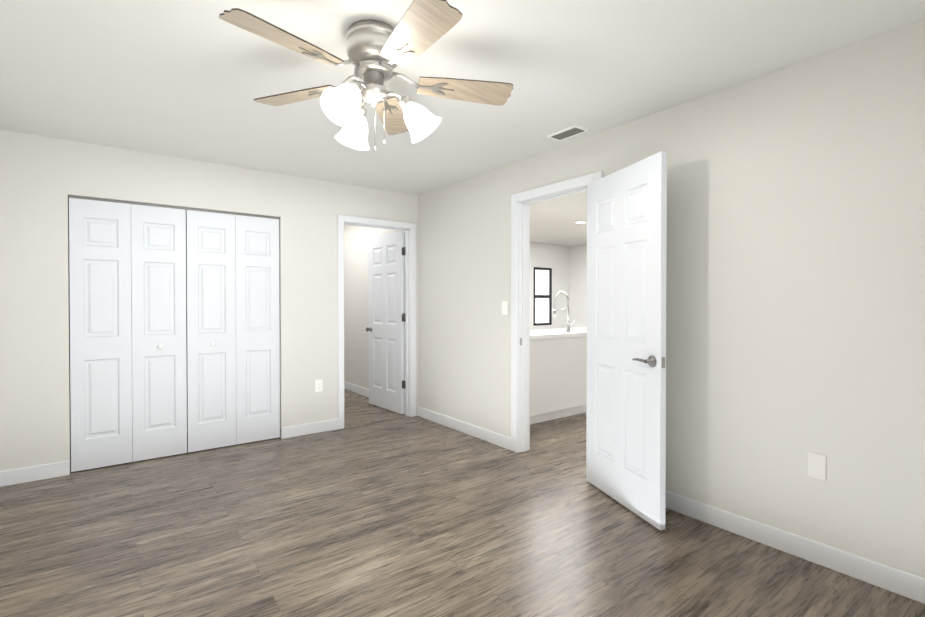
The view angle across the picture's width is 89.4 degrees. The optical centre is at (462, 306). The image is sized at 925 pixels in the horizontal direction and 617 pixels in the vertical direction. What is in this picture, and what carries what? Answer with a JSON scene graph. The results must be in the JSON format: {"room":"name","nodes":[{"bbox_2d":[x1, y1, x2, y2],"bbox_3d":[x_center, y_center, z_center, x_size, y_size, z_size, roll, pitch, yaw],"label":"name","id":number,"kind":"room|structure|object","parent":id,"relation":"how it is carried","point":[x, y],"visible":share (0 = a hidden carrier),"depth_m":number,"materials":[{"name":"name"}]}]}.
{"room":"empty bedroom","nodes":[
{"label":"empty bedroom","id":0,"kind":"room"},
{"bbox_2d":[0,129,417,471],"bbox_3d":[-1.887,-0.001,4.222,3.393,2.440,0.120,0,1,-37],"label":"wall","id":1,"kind":"structure","parent":0,"point":[42,178],"depth_m":3.54,"materials":[{"name":"beige paint"}]},
{"bbox_2d":[0,461,69,486],"bbox_3d":[-3.025,1.176,3.296,0.390,0.105,0.014,0,1,-37],"label":"baseboard","id":2,"kind":"structure","parent":1,"relation":"attached to","point":[58,469],"depth_m":3.29,"materials":[{"name":"white wood"}]},
{"bbox_2d":[69,198,131,471],"bbox_3d":[-2.746,0.201,3.559,0.369,2.033,0.032,0,1,-37],"label":"closet door","id":3,"kind":"structure","parent":1,"relation":"in","point":[100,329],"depth_m":3.54,"materials":[{"name":"white wood"}]},
{"bbox_2d":[131,204,186,461],"bbox_3d":[-2.439,0.199,3.769,0.369,2.033,0.066,0,1,-37],"label":"closet door","id":4,"kind":"structure","parent":1,"relation":"in","point":[159,362],"depth_m":3.77,"materials":[{"name":"white wood"}]},
{"bbox_2d":[68,195,279,219],"bbox_3d":[-2.297,-0.815,3.884,1.500,0.020,0.040,0,1,-37],"label":"trim","id":5,"kind":"structure","parent":1,"relation":"attached to","point":[155,205],"depth_m":3.79,"materials":[{"name":"grey"}]},
{"bbox_2d":[186,210,235,452],"bbox_3d":[-2.138,0.197,3.994,0.369,2.033,0.066,0,1,-37],"label":"closet door","id":6,"kind":"structure","parent":1,"relation":"in","point":[211,327],"depth_m":3.99,"materials":[{"name":"white wood"}]},
{"bbox_2d":[235,215,279,443],"bbox_3d":[-1.851,0.195,4.230,0.369,2.033,0.032,0,1,-37],"label":"closet door","id":7,"kind":"structure","parent":1,"relation":"in","point":[257,335],"depth_m":4.21,"materials":[{"name":"white wood"}]},
{"bbox_2d":[282,419,337,438],"bbox_3d":[-1.449,1.164,4.477,0.548,0.105,0.014,0,1,-37],"label":"baseboard","id":8,"kind":"structure","parent":1,"relation":"attached to","point":[328,425],"depth_m":4.46,"materials":[{"name":"white wood"}]},
{"bbox_2d":[315,379,322,391],"bbox_3d":[-1.389,0.761,4.521,0.072,0.118,0.008,0,1,-37],"label":"outlet","id":9,"kind":"object","parent":1,"relation":"attached to","point":[318,385],"visible":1,"depth_m":4.52,"materials":[{"name":"white plastic"}]},
{"bbox_2d":[338,215,415,428],"bbox_3d":[-0.902,0.149,4.961,0.928,2.127,0.156,0,1,-37],"label":"door frame","id":10,"kind":"structure","parent":1,"relation":"attached to","point":[342,219],"depth_m":5.12,"materials":[{"name":"white wood"}]},
{"bbox_2d":[366,231,405,413],"bbox_3d":[-0.895,0.176,5.493,0.169,2.042,0.797,0,1,-40],"label":"hall door","id":11,"kind":"structure","parent":1,"relation":"in","point":[385,329],"depth_m":5.46,"materials":[{"name":"white wood"}]},
{"bbox_2d":[0,389,924,616],"bbox_3d":[0.643,1.263,4.866,9.400,0.100,9.550,0,1,-37],"label":"floor","id":12,"kind":"structure","parent":0,"point":[370,510],"depth_m":2.45,"materials":[{"name":"plastic"}]},
{"bbox_2d":[530,327,586,424],"bbox_3d":[1.470,0.743,5.716,2.750,0.925,0.695,0,1,-37],"label":"kitchen counter","id":13,"kind":"object","parent":12,"relation":"on","point":[558,373],"depth_m":5.00,"materials":[{"name":"white"}]},
{"bbox_2d":[553,291,573,331],"bbox_3d":[1.161,0.052,5.357,0.133,0.462,0.252,0,1,-37],"label":"faucet","id":14,"kind":"object","parent":13,"relation":"on","point":[568,324],"visible":1,"depth_m":5.27,"materials":[{"name":"silver metal"}]},
{"bbox_2d":[0,0,924,245],"bbox_3d":[0.643,-1.277,4.842,9.400,0.100,9.550,0,1,-37],"label":"ceiling","id":15,"kind":"structure","parent":0,"point":[190,79],"depth_m":2.39,"materials":[{"name":"paint"}]},
{"bbox_2d":[219,0,512,151],"bbox_3d":[-0.380,-0.931,2.021,1.226,0.538,1.205,0,1,-37],"label":"ceiling fan","id":16,"kind":"object","parent":15,"relation":"hanging from","point":[378,52],"visible":1,"depth_m":1.96,"materials":[{"name":"beige wood"}]},
{"bbox_2d":[547,125,588,140],"bbox_3d":[0.729,-1.206,3.252,0.135,0.010,0.260,0,1,-37],"label":"ceiling vent","id":17,"kind":"object","parent":15,"relation":"in","point":[569,132],"visible":1,"depth_m":3.24,"materials":[{"name":"white plastic"}]},
{"bbox_2d":[530,242,569,329],"bbox_3d":[0.262,-0.041,8.436,4.860,2.440,0.120,0,1,-37],"label":"wall","id":18,"kind":"structure","parent":0,"point":[567,265],"depth_m":9.59,"materials":[{"name":"white paint"}]},
{"bbox_2d":[533,267,551,325],"bbox_3d":[1.591,-0.207,9.389,0.520,1.155,0.060,0,1,-37],"label":"kitchen window","id":19,"kind":"structure","parent":18,"relation":"in","point":[542,306],"depth_m":9.40,"materials":[{"name":"black"}]},
{"bbox_2d":[570,244,586,327],"bbox_3d":[4.212,-0.030,7.361,0.120,2.440,6.580,0,1,-37],"label":"wall","id":20,"kind":"structure","parent":0,"point":[578,254],"depth_m":9.67,"materials":[{"name":"white paint"}]},
{"bbox_2d":[344,19,924,577],"bbox_3d":[0.161,-0.003,4.418,0.120,2.440,8.870,0,1,-37],"label":"wall","id":21,"kind":"structure","parent":0,"point":[796,275],"depth_m":2.40,"materials":[{"name":"beige paint"}]},
{"bbox_2d":[417,406,510,449],"bbox_3d":[-0.036,1.164,4.581,0.014,0.105,1.544,0,1,-37],"label":"baseboard","id":22,"kind":"structure","parent":21,"relation":"attached to","point":[503,441],"depth_m":4.46,"materials":[{"name":"white wood"}]},
{"bbox_2d":[502,301,507,314],"bbox_3d":[0.363,0.011,4.038,0.012,0.118,0.072,0,1,-37],"label":"light switch","id":23,"kind":"object","parent":21,"relation":"attached to","point":[504,307],"visible":1,"depth_m":4.03,"materials":[{"name":"white plastic"}]},
{"bbox_2d":[511,171,602,452],"bbox_3d":[0.746,0.141,3.639,0.156,2.167,0.914,0,1,-37],"label":"door frame","id":24,"kind":"structure","parent":21,"relation":"attached to","point":[523,326],"depth_m":3.92,"materials":[{"name":"white wood"}]},
{"bbox_2d":[586,151,666,529],"bbox_3d":[0.990,0.186,2.928,0.150,2.072,0.776,0,1,-16],"label":"bedroom door","id":25,"kind":"structure","parent":21,"relation":"in","point":[626,343],"depth_m":2.82,"materials":[{"name":"white wood"}]},
{"bbox_2d":[665,490,924,603],"bbox_3d":[1.818,1.187,2.108,0.014,0.105,2.868,0,1,-37],"label":"baseboard","id":26,"kind":"structure","parent":21,"relation":"attached to","point":[899,582],"depth_m":2.28,"materials":[{"name":"white wood"}]},
{"bbox_2d":[808,452,825,480],"bbox_3d":[1.708,0.768,2.255,0.007,0.118,0.072,0,1,-37],"label":"blank wall plate","id":27,"kind":"object","parent":21,"relation":"attached to","point":[817,466],"visible":1,"depth_m":2.25,"materials":[{"name":"white plastic"}]},
{"bbox_3d":[-1.912,-0.018,6.005,1.293,2.440,2.764,0,1,-37],"label":"wall","id":28,"kind":"structure","parent":0,"visible":0},
{"bbox_2d":[344,381,368,397],"bbox_3d":[-1.382,1.147,6.376,0.014,0.105,2.704,0,1,-37],"label":"baseboard","id":29,"kind":"structure","parent":28,"relation":"attached to","point":[356,389],"depth_m":6.46,"materials":[{"name":"white wood"}]}
]}

